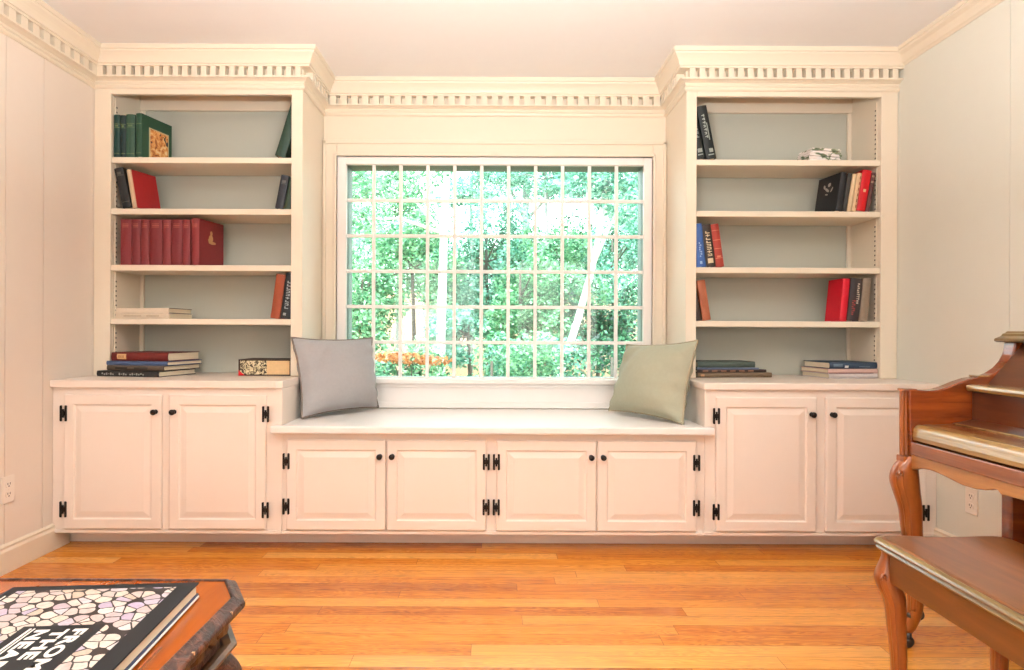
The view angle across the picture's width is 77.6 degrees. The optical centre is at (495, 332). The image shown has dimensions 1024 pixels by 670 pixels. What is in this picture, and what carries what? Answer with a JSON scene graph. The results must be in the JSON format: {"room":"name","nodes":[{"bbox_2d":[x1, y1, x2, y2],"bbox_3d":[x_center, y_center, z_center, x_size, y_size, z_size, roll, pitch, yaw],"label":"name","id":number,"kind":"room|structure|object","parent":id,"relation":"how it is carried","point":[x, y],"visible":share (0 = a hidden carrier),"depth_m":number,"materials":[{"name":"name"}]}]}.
{"room":"library","nodes":[
{"label":"library","id":0,"kind":"room"},
{"bbox_2d":[0,32,94,545],"bbox_3d":[-2.164,-0.222,0.450,0.150,2.485,6.900,0,0,0],"label":"wall","id":1,"kind":"structure","parent":0,"point":[47,114],"depth_m":2.90,"materials":[{"name":"beige paint"}]},
{"bbox_2d":[1,474,13,504],"bbox_3d":[-2.088,0.669,2.722,0.009,0.116,0.072,0,0,0],"label":"wall outlet","id":2,"kind":"object","parent":1,"relation":"attached to","point":[7,482],"visible":1,"depth_m":2.72,"materials":[{"name":"white plastic"}]},
{"bbox_2d":[5,481,11,487],"bbox_3d":[-2.086,0.648,2.722,0.004,0.026,0.033,0,0,0],"label":"receptacle","id":3,"kind":"object","parent":2,"relation":"attached to","point":[8,484],"depth_m":2.72,"materials":[{"name":"white plastic"}]},
{"bbox_2d":[5,491,11,497],"bbox_3d":[-2.086,0.690,2.722,0.004,0.026,0.033,0,0,0],"label":"receptacle","id":4,"kind":"object","parent":2,"relation":"attached to","point":[8,494],"depth_m":2.72,"materials":[{"name":"white plastic"}]},
{"bbox_2d":[0,523,69,575],"bbox_3d":[-2.086,0.960,0.050,0.016,0.122,6.100,0,0,0],"label":"baseboard","id":5,"kind":"structure","parent":1,"relation":"attached to","point":[14,554],"depth_m":2.84,"materials":[{"name":"beige paint"}]},
{"bbox_2d":[324,116,665,408],"bbox_3d":[-0.003,-0.212,3.775,4.472,2.485,0.150,0,0,0],"label":"wall","id":6,"kind":"structure","parent":0,"point":[335,127],"depth_m":3.70,"materials":[{"name":"beige paint"}]},
{"bbox_2d":[322,139,666,408],"bbox_3d":[-0.011,-0.340,3.737,1.986,1.546,0.225,0,0,0],"label":"window","id":7,"kind":"structure","parent":6,"relation":"in","point":[341,157],"depth_m":3.69,"materials":[{"name":"beige paint"}]},
{"bbox_2d":[346,165,642,377],"bbox_3d":[-0.007,-0.357,3.711,1.727,1.238,0.020,0,0,0],"label":"grille","id":8,"kind":"object","parent":7,"relation":"attached to","point":[373,200],"depth_m":3.70,"materials":[{"name":"white paint"}]},
{"bbox_2d":[42,0,961,76],"bbox_3d":[0.002,-1.515,0.375,4.472,0.120,7.050,0,0,0],"label":"ceiling","id":9,"kind":"structure","parent":0,"point":[423,38],"depth_m":3.03,"materials":[{"name":"paint"}]},
{"bbox_2d":[0,541,1023,669],"bbox_3d":[-0.009,1.090,0.375,4.472,0.120,7.050,0,0,0],"label":"floor","id":10,"kind":"structure","parent":0,"point":[309,605],"depth_m":2.43,"materials":[{"name":"brown wood"}]},
{"bbox_2d":[0,578,244,669],"bbox_3d":[-0.993,0.774,0.978,0.980,0.504,0.795,0,0,0],"label":"coffee table","id":11,"kind":"object","parent":10,"relation":"on","point":[202,638],"visible":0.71,"depth_m":1.21,"materials":[{"name":"orange wood"}]},
{"bbox_2d":[0,582,198,669],"bbox_3d":[-0.747,0.507,1.066,0.350,0.031,0.360,0,0,-5],"label":"book","id":12,"kind":"object","parent":11,"relation":"on","point":[114,626],"visible":1,"depth_m":1.08,"materials":[{"name":"paper"}]},
{"bbox_2d":[53,384,300,541],"bbox_3d":[-1.551,0.641,3.324,1.082,0.765,0.748,0,0,0],"label":"base cabinet","id":13,"kind":"object","parent":10,"relation":"on","point":[130,464],"visible":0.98,"depth_m":2.98,"materials":[{"name":"beige paint"}]},
{"bbox_2d":[50,372,298,387],"bbox_3d":[-1.548,0.240,3.335,1.084,0.034,0.710,0,0,0],"label":"countertop","id":14,"kind":"structure","parent":13,"relation":"on","point":[200,379],"depth_m":2.98,"materials":[{"name":"beige paint"}]},
{"bbox_2d":[97,369,195,376],"bbox_3d":[-1.839,0.207,3.357,0.359,0.028,0.285,0,0,11],"label":"book","id":15,"kind":"object","parent":14,"relation":"on","point":[119,373],"visible":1,"depth_m":3.23,"materials":[{"name":"paper"}]},
{"bbox_2d":[107,364,198,370],"bbox_3d":[-1.816,0.180,3.385,0.332,0.025,0.285,0,0,11],"label":"book","id":16,"kind":"object","parent":15,"relation":"on","point":[188,366],"visible":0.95,"depth_m":3.26,"materials":[{"name":"paper"}]},
{"bbox_2d":[106,359,200,365],"bbox_3d":[-1.810,0.155,3.382,0.356,0.021,0.274,0,0,11],"label":"book","id":17,"kind":"object","parent":16,"relation":"on","point":[182,362],"visible":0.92,"depth_m":3.26,"materials":[{"name":"paper"}]},
{"bbox_2d":[111,351,198,360],"bbox_3d":[-1.809,0.122,3.388,0.327,0.043,0.257,0,0,10],"label":"book","id":18,"kind":"object","parent":17,"relation":"on","point":[132,355],"visible":1,"depth_m":3.28,"materials":[{"name":"paper"}]},
{"bbox_2d":[93,89,323,375],"bbox_3d":[-1.546,-0.577,3.499,1.082,1.599,0.399,0,0,0],"label":"bookcase","id":19,"kind":"object","parent":14,"relation":"on","point":[223,168],"visible":0.79,"depth_m":3.57,"materials":[{"name":"beige paint"}]},
{"bbox_2d":[114,115,120,156],"bbox_3d":[-1.978,-1.026,3.391,0.032,0.222,0.166,0,0,-2],"label":"book","id":20,"kind":"object","parent":19,"relation":"on","point":[117,118],"visible":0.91,"depth_m":3.31,"materials":[{"name":"paper"}]},
{"bbox_2d":[120,115,125,156],"bbox_3d":[-1.946,-1.025,3.392,0.028,0.220,0.165,0,0,-2],"label":"book","id":21,"kind":"object","parent":19,"relation":"on","point":[123,117],"visible":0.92,"depth_m":3.31,"materials":[{"name":"paper"}]},
{"bbox_2d":[114,167,132,208],"bbox_3d":[-1.945,-0.756,3.386,0.090,0.217,0.157,0,0,0],"label":"book","id":22,"kind":"object","parent":19,"relation":"on","point":[121,173],"visible":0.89,"depth_m":3.31,"materials":[{"name":"paper"}]},
{"bbox_2d":[121,219,131,264],"bbox_3d":[-1.929,-0.473,3.396,0.055,0.238,0.177,0,0,0],"label":"book","id":23,"kind":"object","parent":19,"relation":"on","point":[126,224],"visible":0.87,"depth_m":3.31,"materials":[{"name":"fabric"}]},
{"bbox_2d":[126,114,135,156],"bbox_3d":[-1.907,-1.026,3.391,0.045,0.224,0.167,0,0,-2],"label":"book","id":24,"kind":"object","parent":19,"relation":"on","point":[130,118],"visible":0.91,"depth_m":3.31,"materials":[{"name":"paper"}]},
{"bbox_2d":[132,219,140,264],"bbox_3d":[-1.875,-0.473,3.396,0.046,0.238,0.177,0,0,0],"label":"book","id":25,"kind":"object","parent":19,"relation":"on","point":[136,223],"visible":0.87,"depth_m":3.31,"materials":[{"name":"fabric"}]},
{"bbox_2d":[127,169,160,208],"bbox_3d":[-1.875,-0.751,3.389,0.066,0.207,0.170,0,0,16],"label":"book","id":26,"kind":"object","parent":19,"relation":"on","point":[142,186],"visible":0.9,"depth_m":3.37,"materials":[{"name":"paper"}]},
{"bbox_2d":[141,219,149,264],"bbox_3d":[-1.829,-0.473,3.396,0.041,0.238,0.177,0,0,0],"label":"book","id":27,"kind":"object","parent":19,"relation":"on","point":[145,223],"visible":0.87,"depth_m":3.31,"materials":[{"name":"fabric"}]},
{"bbox_2d":[136,113,171,156],"bbox_3d":[-1.830,-1.027,3.404,0.037,0.226,0.221,0,0,13],"label":"book","id":28,"kind":"object","parent":19,"relation":"on","point":[153,136],"visible":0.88,"depth_m":3.37,"materials":[{"name":"paper"}]},
{"bbox_2d":[150,129,167,156],"bbox_3d":[-1.809,-1.001,3.417,0.003,0.150,0.128,0,0,13],"label":"picture","id":29,"kind":"object","parent":28,"relation":"attached to","point":[158,141],"depth_m":3.41},
{"bbox_2d":[115,313,192,318],"bbox_3d":[-1.842,-0.089,3.424,0.315,0.027,0.210,0,0,7],"label":"book","id":30,"kind":"object","parent":19,"relation":"on","point":[118,315],"visible":0.98,"depth_m":3.33,"materials":[{"name":"paper"}]},
{"bbox_2d":[116,308,191,313],"bbox_3d":[-1.843,-0.117,3.425,0.310,0.027,0.202,0,0,7],"label":"book","id":31,"kind":"object","parent":30,"relation":"on","point":[118,310],"visible":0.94,"depth_m":3.33,"materials":[{"name":"paper"}]},
{"bbox_2d":[149,219,162,264],"bbox_3d":[-1.773,-0.473,3.396,0.066,0.238,0.177,0,0,0],"label":"book","id":32,"kind":"object","parent":19,"relation":"on","point":[156,225],"visible":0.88,"depth_m":3.31,"materials":[{"name":"fabric"}]},
{"bbox_2d":[163,219,170,264],"bbox_3d":[-1.716,-0.473,3.396,0.042,0.238,0.177,0,0,0],"label":"book","id":33,"kind":"object","parent":19,"relation":"on","point":[166,222],"visible":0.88,"depth_m":3.31,"materials":[{"name":"paper"}]},
{"bbox_2d":[171,219,182,264],"bbox_3d":[-1.664,-0.472,3.396,0.057,0.238,0.177,0,0,0],"label":"book","id":34,"kind":"object","parent":19,"relation":"on","point":[176,224],"visible":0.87,"depth_m":3.31,"materials":[{"name":"fabric"}]},
{"bbox_2d":[183,219,191,264],"bbox_3d":[-1.613,-0.472,3.396,0.040,0.238,0.177,0,0,0],"label":"book","id":35,"kind":"object","parent":19,"relation":"on","point":[187,223],"visible":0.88,"depth_m":3.31,"materials":[{"name":"paper"}]},
{"bbox_2d":[191,218,223,264],"bbox_3d":[-1.544,-0.474,3.405,0.045,0.242,0.222,0,0,9],"label":"book","id":36,"kind":"object","parent":19,"relation":"on","point":[207,237],"visible":0.95,"depth_m":3.36,"materials":[{"name":"paper"}]},
{"bbox_2d":[270,274,285,318],"bbox_3d":[-1.136,-0.190,3.391,0.078,0.236,0.166,0,0,0],"label":"book","id":37,"kind":"object","parent":19,"relation":"on","point":[280,279],"visible":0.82,"depth_m":3.31,"materials":[{"name":"paper"}]},
{"bbox_2d":[275,175,289,208],"bbox_3d":[-1.114,-0.734,3.376,0.073,0.181,0.137,0,0,0],"label":"book","id":38,"kind":"object","parent":19,"relation":"on","point":[283,186],"visible":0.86,"depth_m":3.31,"materials":[{"name":"paper"}]},
{"bbox_2d":[275,102,291,157],"bbox_3d":[-1.083,-1.058,3.411,0.136,0.295,0.206,0,0,0],"label":"book","id":39,"kind":"object","parent":19,"relation":"on","point":[284,146],"visible":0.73,"depth_m":3.31,"materials":[{"name":"paper"}]},
{"bbox_2d":[280,273,290,318],"bbox_3d":[-1.084,-0.193,3.391,0.079,0.242,0.167,0,0,0],"label":"book","id":40,"kind":"object","parent":19,"relation":"on","point":[286,303],"visible":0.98,"depth_m":3.31,"materials":[{"name":"paper"}]},
{"bbox_2d":[284,177,290,208],"bbox_3d":[-1.077,-0.729,3.386,0.063,0.170,0.136,0,0,0],"label":"book","id":41,"kind":"object","parent":19,"relation":"on","point":[287,205],"visible":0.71,"depth_m":3.32,"materials":[{"name":"paper"}]},
{"bbox_2d":[238,358,290,375],"bbox_3d":[-1.200,0.182,3.433,0.301,0.085,0.204,0,0,0],"label":"book","id":42,"kind":"object","parent":14,"relation":"on","point":[249,366],"visible":0.77,"depth_m":3.33,"materials":[{"name":"paper"}]},
{"bbox_2d":[282,434,703,543],"bbox_3d":[-0.014,0.751,3.325,1.991,0.558,0.750,0,0,0],"label":"base cabinet","id":43,"kind":"object","parent":10,"relation":"on","point":[388,488],"visible":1,"depth_m":2.98,"materials":[{"name":"beige paint"}]},
{"bbox_2d":[270,408,714,434],"bbox_3d":[-0.017,0.453,3.296,2.062,0.036,0.705,0,0,0],"label":"bench","id":44,"kind":"object","parent":43,"relation":"on","point":[361,420],"visible":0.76,"depth_m":3.05,"materials":[{"name":"white paint"}]},
{"bbox_2d":[291,337,378,418],"bbox_3d":[-0.845,0.224,3.394,0.502,0.408,0.226,0,0,-44],"label":"throw pillow","id":45,"kind":"object","parent":44,"relation":"on","point":[335,375],"visible":1,"depth_m":3.29,"materials":[{"name":"grey fabric"}]},
{"bbox_2d":[608,340,698,424],"bbox_3d":[0.808,0.235,3.283,0.251,0.404,0.517,0,0,-32],"label":"throw pillow","id":46,"kind":"object","parent":44,"relation":"on","point":[653,380],"visible":1,"depth_m":3.16,"materials":[{"name":"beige fabric"}]},
{"bbox_2d":[684,386,935,544],"bbox_3d":[1.531,0.654,3.324,1.095,0.765,0.748,0,0,0],"label":"base cabinet","id":47,"kind":"object","parent":10,"relation":"on","point":[781,466],"visible":0.82,"depth_m":2.98,"materials":[{"name":"beige paint"}]},
{"bbox_2d":[690,375,938,390],"bbox_3d":[1.527,0.253,3.335,1.106,0.034,0.710,0,0,0],"label":"countertop","id":48,"kind":"structure","parent":47,"relation":"on","point":[776,382],"depth_m":2.98,"materials":[{"name":"beige paint"}]},
{"bbox_2d":[696,372,771,377],"bbox_3d":[1.247,0.222,3.449,0.413,0.025,0.205,0,0,-6],"label":"book","id":49,"kind":"object","parent":48,"relation":"on","point":[714,374],"visible":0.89,"depth_m":3.35,"materials":[{"name":"paper"}]},
{"bbox_2d":[696,369,765,372],"bbox_3d":[1.234,0.200,3.453,0.382,0.015,0.203,0,0,-6],"label":"book","id":50,"kind":"object","parent":49,"relation":"on","point":[697,370],"visible":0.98,"depth_m":3.35,"materials":[{"name":"paper"}]},
{"bbox_2d":[696,367,758,368],"bbox_3d":[1.215,0.187,3.454,0.338,0.008,0.201,0,0,-5],"label":"book","id":51,"kind":"object","parent":50,"relation":"on","point":[696,367],"visible":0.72,"depth_m":3.35,"materials":[{"name":"paper"}]},
{"bbox_2d":[696,360,754,367],"bbox_3d":[1.208,0.167,3.448,0.312,0.031,0.195,0,0,-4],"label":"book","id":52,"kind":"object","parent":51,"relation":"on","point":[699,363],"visible":0.9,"depth_m":3.36,"materials":[{"name":"paper"}]},
{"bbox_2d":[666,91,897,378],"bbox_3d":[1.534,-0.564,3.499,1.098,1.599,0.399,0,0,0],"label":"bookcase","id":53,"kind":"object","parent":48,"relation":"on","point":[767,302],"visible":0.93,"depth_m":3.58,"materials":[{"name":"beige paint"}]},
{"bbox_2d":[696,290,701,320],"bbox_3d":[1.040,-0.166,3.387,0.068,0.207,0.155,0,0,0],"label":"book","id":54,"kind":"object","parent":53,"relation":"on","point":[698,312],"visible":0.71,"depth_m":3.31,"materials":[{"name":"paper"}]},
{"bbox_2d":[696,223,705,266],"bbox_3d":[1.058,-0.457,3.391,0.072,0.230,0.167,0,0,0],"label":"book","id":55,"kind":"object","parent":53,"relation":"on","point":[700,254],"visible":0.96,"depth_m":3.31,"materials":[{"name":"paper"}]},
{"bbox_2d":[697,120,704,159],"bbox_3d":[1.041,-1.045,3.406,0.102,0.285,0.197,0,0,0],"label":"book","id":56,"kind":"object","parent":53,"relation":"on","point":[700,151],"visible":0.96,"depth_m":3.31,"materials":[{"name":"paper"}]},
{"bbox_2d":[696,280,710,320],"bbox_3d":[1.083,-0.171,3.386,0.074,0.216,0.156,0,0,0],"label":"book","id":57,"kind":"object","parent":53,"relation":"on","point":[700,284],"visible":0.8,"depth_m":3.31,"materials":[{"name":"paper"}]},
{"bbox_2d":[697,105,715,159],"bbox_3d":[1.097,-1.045,3.406,0.103,0.286,0.197,0,0,0],"label":"book","id":58,"kind":"object","parent":53,"relation":"on","point":[702,114],"visible":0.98,"depth_m":3.31,"materials":[{"name":"paper"}]},
{"bbox_2d":[702,224,714,266],"bbox_3d":[1.108,-0.456,3.391,0.073,0.228,0.167,0,0,0],"label":"book","id":59,"kind":"object","parent":53,"relation":"on","point":[706,228],"visible":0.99,"depth_m":3.31,"materials":[{"name":"paper"}]},
{"bbox_2d":[711,223,723,266],"bbox_3d":[1.153,-0.456,3.391,0.072,0.230,0.167,0,0,0],"label":"book","id":60,"kind":"object","parent":53,"relation":"on","point":[718,255],"visible":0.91,"depth_m":3.31,"materials":[{"name":"paper"}]},
{"bbox_2d":[796,148,841,159],"bbox_3d":[1.720,-0.934,3.390,0.194,0.068,0.110,0,0,-10],"label":"book","id":61,"kind":"object","parent":53,"relation":"on","point":[813,153],"visible":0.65,"depth_m":3.34,"materials":[{"name":"white paper"}]},
{"bbox_2d":[815,172,846,211],"bbox_3d":[1.788,-0.736,3.401,0.062,0.208,0.190,0,0,-7],"label":"book","id":62,"kind":"object","parent":53,"relation":"on","point":[830,194],"visible":0.95,"depth_m":3.37,"materials":[{"name":"paper"}]},
{"bbox_2d":[825,278,849,321],"bbox_3d":[1.812,-0.172,3.375,0.058,0.224,0.141,0,0,-3],"label":"book","id":63,"kind":"object","parent":53,"relation":"on","point":[838,289],"visible":0.98,"depth_m":3.34,"materials":[{"name":"paper"}]},
{"bbox_2d":[842,173,851,211],"bbox_3d":[1.826,-0.732,3.393,0.052,0.201,0.163,0,0,-4],"label":"book","id":64,"kind":"object","parent":53,"relation":"on","point":[849,175],"visible":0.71,"depth_m":3.31,"materials":[{"name":"paper"}]},
{"bbox_2d":[846,174,856,211],"bbox_3d":[1.855,-0.731,3.387,0.051,0.199,0.153,0,0,0],"label":"book","id":65,"kind":"object","parent":53,"relation":"on","point":[853,180],"visible":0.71,"depth_m":3.31,"materials":[{"name":"paper"}]},
{"bbox_2d":[846,278,862,321],"bbox_3d":[1.870,-0.174,3.391,0.081,0.229,0.167,0,0,0],"label":"book","id":66,"kind":"object","parent":53,"relation":"on","point":[855,288],"visible":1,"depth_m":3.31,"materials":[{"name":"paper"}]},
{"bbox_2d":[851,173,861,211],"bbox_3d":[1.880,-0.733,3.387,0.054,0.203,0.154,0,0,0],"label":"book","id":67,"kind":"object","parent":53,"relation":"on","point":[859,175],"visible":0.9,"depth_m":3.31,"materials":[{"name":"paper"}]},
{"bbox_2d":[854,170,871,211],"bbox_3d":[1.918,-0.742,3.391,0.078,0.220,0.167,0,0,0],"label":"book","id":68,"kind":"object","parent":53,"relation":"on","point":[866,174],"visible":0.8,"depth_m":3.31,"materials":[{"name":"paper"}]},
{"bbox_2d":[858,278,871,321],"bbox_3d":[1.925,-0.173,3.391,0.064,0.227,0.166,0,0,0],"label":"book","id":69,"kind":"object","parent":53,"relation":"on","point":[866,282],"visible":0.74,"depth_m":3.31,"materials":[{"name":"paper"}]},
{"bbox_2d":[865,173,875,211],"bbox_3d":[1.953,-0.733,3.392,0.051,0.204,0.164,0,0,0],"label":"book","id":70,"kind":"object","parent":53,"relation":"on","point":[872,179],"visible":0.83,"depth_m":3.31,"materials":[{"name":"paper"}]},
{"bbox_2d":[803,371,877,378],"bbox_3d":[1.850,0.224,3.434,0.269,0.025,0.254,0,0,-5],"label":"book","id":71,"kind":"object","parent":48,"relation":"on","point":[805,373],"visible":0.92,"depth_m":3.32,"materials":[{"name":"paper"}]},
{"bbox_2d":[801,366,877,372],"bbox_3d":[1.848,0.199,3.435,0.274,0.023,0.254,0,0,-5],"label":"book","id":72,"kind":"object","parent":71,"relation":"on","point":[810,369],"visible":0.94,"depth_m":3.32,"materials":[{"name":"paper"}]},
{"bbox_2d":[804,360,876,368],"bbox_3d":[1.853,0.170,3.431,0.261,0.033,0.241,0,0,-5],"label":"book","id":73,"kind":"object","parent":72,"relation":"on","point":[829,364],"visible":1,"depth_m":3.32,"materials":[{"name":"paper"}]},
{"bbox_2d":[874,535,1023,669],"bbox_3d":[1.121,0.773,1.228,0.349,0.520,0.800,0,0,1],"label":"piano bench","id":74,"kind":"object","parent":10,"relation":"on","point":[976,583],"visible":1,"depth_m":1.43,"materials":[{"name":"brown wood"}]},
{"bbox_2d":[889,331,1023,647],"bbox_3d":[1.636,0.515,1.407,0.673,1.042,1.464,0,0,1],"label":"piano","id":75,"kind":"object","parent":10,"relation":"on","point":[969,431],"visible":0.77,"depth_m":2.04,"materials":[{"name":"brown wood"}]},
{"bbox_2d":[897,0,1023,536],"bbox_3d":[2.158,-0.203,0.450,0.150,2.485,6.900,0,0,0],"label":"wall","id":76,"kind":"structure","parent":0,"point":[960,174],"depth_m":2.85,"materials":[{"name":"paint"}]},
{"bbox_2d":[0,0,904,116],"bbox_3d":[-0.003,-1.357,0.355,4.182,0.199,6.710,0,0,0],"label":"trim","id":77,"kind":"structure","parent":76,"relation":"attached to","point":[34,24],"depth_m":3.28,"materials":[{"name":"beige paint"}]},
{"bbox_2d":[934,527,956,536],"bbox_3d":[2.070,0.978,0.050,0.016,0.122,6.100,0,0,0],"label":"baseboard","id":78,"kind":"structure","parent":76,"relation":"attached to","point":[938,532],"depth_m":2.95,"materials":[{"name":"beige paint"}]},
{"bbox_2d":[898,0,1003,64],"bbox_3d":[2.063,-1.407,0.150,0.070,0.082,6.300,0,0,0],"label":"trim","id":79,"kind":"structure","parent":76,"relation":"attached to","point":[964,12],"depth_m":2.92,"materials":[{"name":"beige paint"}]},
{"bbox_2d":[965,486,977,516],"bbox_3d":[2.074,0.734,2.775,0.009,0.116,0.072,0,0,0],"label":"wall outlet","id":80,"kind":"object","parent":76,"relation":"attached to","point":[971,494],"visible":0.98,"depth_m":2.77,"materials":[{"name":"white plastic"}]},
{"label":"outside","id":81,"kind":"structure","parent":0,"visible":0},
{"bbox_2d":[358,290,636,376],"bbox_3d":[0.005,-1.170,31.930,28.000,5.600,56.140,0,0,0],"label":"ground","id":82,"kind":"structure","parent":81,"point":[407,320],"depth_m":25.86,"materials":[{"name":"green plant"}]},
{"bbox_2d":[352,192,408,332],"bbox_3d":[-3.292,-1.385,15.024,2.591,4.403,2.052,0,0,0],"label":"tree","id":83,"kind":"object","parent":82,"relation":"on","point":[356,242],"visible":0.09,"depth_m":14.87,"materials":[{"name":"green plant"}]},
{"bbox_2d":[352,247,410,350],"bbox_3d":[-1.676,0.193,8.252,1.119,2.623,1.227,0,0,0],"label":"young tree","id":84,"kind":"object","parent":82,"relation":"on","point":[362,330],"visible":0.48,"depth_m":8.27,"materials":[{"name":"green plant"}]},
{"bbox_2d":[352,171,431,354],"bbox_3d":[-2.051,-0.843,10.635,1.968,3.931,1.438,0,0,0],"label":"tree","id":85,"kind":"object","parent":82,"relation":"on","point":[405,206],"visible":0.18,"depth_m":10.54,"materials":[{"name":"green plant"}]},
{"bbox_2d":[361,209,437,351],"bbox_3d":[-2.373,-1.222,15.988,2.317,4.084,2.219,0,0,0],"label":"tree","id":86,"kind":"object","parent":82,"relation":"on","point":[397,226],"visible":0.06,"depth_m":15.80,"materials":[{"name":"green plant"}]},
{"bbox_2d":[352,171,452,375],"bbox_3d":[-0.614,-1.454,7.502,2.736,5.664,2.013,0,0,0],"label":"tree","id":87,"kind":"object","parent":82,"relation":"on","point":[445,176],"visible":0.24,"depth_m":7.46,"materials":[{"name":"green plant"}]},
{"bbox_2d":[375,331,447,375],"bbox_3d":[-1.001,0.786,5.595,1.163,1.599,0.717,0,0,0],"label":"shrub","id":88,"kind":"object","parent":82,"relation":"on","point":[420,351],"visible":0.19,"depth_m":5.69,"materials":[{"name":"green plant"}]},
{"bbox_2d":[359,203,466,372],"bbox_3d":[-1.140,-0.217,9.001,1.547,3.447,1.354,0,0,0],"label":"young tree","id":89,"kind":"object","parent":82,"relation":"on","point":[411,243],"visible":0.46,"depth_m":8.85,"materials":[{"name":"green plant"}]},
{"bbox_2d":[375,351,451,375],"bbox_3d":[-0.696,0.873,5.248,0.701,1.448,0.219,0,0,0],"label":"shrub","id":90,"kind":"object","parent":82,"relation":"on","point":[393,357],"visible":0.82,"depth_m":5.22,"materials":[{"name":"orange plant"}]},
{"bbox_2d":[376,357,478,375],"bbox_3d":[-0.582,0.897,5.810,1.106,1.381,0.553,0,0,0],"label":"shrub","id":91,"kind":"object","parent":82,"relation":"on","point":[389,362],"visible":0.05,"depth_m":5.67,"materials":[{"name":"green plant"}]},
{"bbox_2d":[415,238,484,363],"bbox_3d":[-1.259,-0.852,16.855,2.310,3.353,1.516,0,0,0],"label":"tree","id":92,"kind":"object","parent":82,"relation":"on","point":[433,313],"visible":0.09,"depth_m":16.64,"materials":[{"name":"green plant"}]},
{"bbox_2d":[421,303,503,374],"bbox_3d":[-0.467,0.571,8.089,0.873,1.877,1.479,0,0,32],"label":"young tree","id":93,"kind":"object","parent":82,"relation":"on","point":[463,326],"visible":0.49,"depth_m":7.79,"materials":[{"name":"green plant"}]},
{"bbox_2d":[435,172,505,375],"bbox_3d":[-0.484,-1.083,12.095,1.431,4.424,1.282,0,0,0],"label":"tree","id":94,"kind":"object","parent":82,"relation":"on","point":[470,187],"visible":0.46,"depth_m":11.90,"materials":[{"name":"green plant"}]},
{"bbox_2d":[436,196,532,375],"bbox_3d":[-0.117,-0.300,9.415,1.558,3.621,1.235,0,0,13],"label":"young tree","id":95,"kind":"object","parent":82,"relation":"on","point":[470,297],"visible":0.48,"depth_m":9.32,"materials":[{"name":"green plant"}]},
{"bbox_2d":[446,225,543,364],"bbox_3d":[-0.015,-0.940,15.953,2.913,3.541,1.631,0,0,-3],"label":"tree","id":96,"kind":"object","parent":82,"relation":"on","point":[494,254],"visible":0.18,"depth_m":15.64,"materials":[{"name":"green plant"}]},
{"bbox_2d":[470,326,559,376],"bbox_3d":[-0.046,0.763,5.733,1.282,1.654,0.795,0,0,0],"label":"shrub","id":97,"kind":"object","parent":82,"relation":"on","point":[545,354],"visible":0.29,"depth_m":5.60,"materials":[{"name":"green plant"}]},
{"bbox_2d":[484,244,572,371],"bbox_3d":[0.427,0.176,8.429,1.276,2.674,1.147,0,0,-15],"label":"young tree","id":98,"kind":"object","parent":82,"relation":"on","point":[546,319],"visible":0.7,"depth_m":8.23,"materials":[{"name":"green plant"}]},
{"bbox_2d":[469,172,596,363],"bbox_3d":[0.609,-2.375,13.981,3.239,6.816,2.392,0,0,3],"label":"tree","id":99,"kind":"object","parent":82,"relation":"on","point":[501,187],"visible":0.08,"depth_m":13.96,"materials":[{"name":"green plant"}]},
{"bbox_2d":[483,331,586,376],"bbox_3d":[0.424,0.786,6.166,1.180,1.611,0.712,0,0,0],"label":"shrub","id":100,"kind":"object","parent":82,"relation":"on","point":[556,346],"visible":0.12,"depth_m":6.11,"materials":[{"name":"green plant"}]},
{"bbox_2d":[485,172,599,335],"bbox_3d":[0.844,-0.994,11.402,2.133,4.258,1.340,0,0,0],"label":"tree","id":101,"kind":"object","parent":82,"relation":"on","point":[544,187],"visible":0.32,"depth_m":11.46,"materials":[{"name":"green plant"}]},
{"bbox_2d":[501,220,611,337],"bbox_3d":[0.843,-0.062,9.139,1.538,3.152,1.337,0,0,0],"label":"young tree","id":102,"kind":"object","parent":82,"relation":"on","point":[571,249],"visible":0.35,"depth_m":9.05,"materials":[{"name":"green plant"}]},
{"bbox_2d":[545,281,636,376],"bbox_3d":[1.375,0.412,8.623,1.487,2.210,1.232,0,0,0],"label":"young tree","id":103,"kind":"object","parent":82,"relation":"on","point":[601,323],"visible":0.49,"depth_m":8.31,"materials":[{"name":"green plant"}]},
{"bbox_2d":[559,330,626,376],"bbox_3d":[1.105,0.785,5.912,1.220,1.619,0.818,0,0,0],"label":"shrub","id":104,"kind":"object","parent":82,"relation":"on","point":[593,362],"visible":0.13,"depth_m":5.89,"materials":[{"name":"green plant"}]},
{"bbox_2d":[549,208,637,362],"bbox_3d":[2.580,-1.087,15.919,3.036,3.856,2.117,0,0,3],"label":"tree","id":105,"kind":"object","parent":82,"relation":"on","point":[576,209],"visible":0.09,"depth_m":15.44,"materials":[{"name":"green plant"}]},
{"bbox_2d":[550,172,637,376],"bbox_3d":[1.271,-0.461,6.894,1.511,3.905,1.190,0,0,0],"label":"tree","id":106,"kind":"object","parent":82,"relation":"on","point":[628,186],"visible":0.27,"depth_m":6.87,"materials":[{"name":"green plant"}]},
{"bbox_2d":[564,192,637,376],"bbox_3d":[1.763,-0.334,9.781,1.795,3.704,1.157,0,0,-8],"label":"young tree","id":107,"kind":"object","parent":82,"relation":"on","point":[632,229],"visible":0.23,"depth_m":9.61,"materials":[{"name":"green plant"}]},
{"bbox_2d":[585,172,637,362],"bbox_3d":[2.253,-1.010,11.092,1.503,4.301,1.271,0,0,0],"label":"tree","id":108,"kind":"object","parent":82,"relation":"on","point":[634,196],"visible":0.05,"depth_m":10.97,"materials":[{"name":"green plant"}]},
{"bbox_2d":[591,173,637,313],"bbox_3d":[3.960,-2.053,17.918,2.769,5.798,2.070,0,0,17],"label":"tree","id":109,"kind":"object","parent":82,"relation":"on","point":[621,173],"visible":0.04,"depth_m":17.98,"materials":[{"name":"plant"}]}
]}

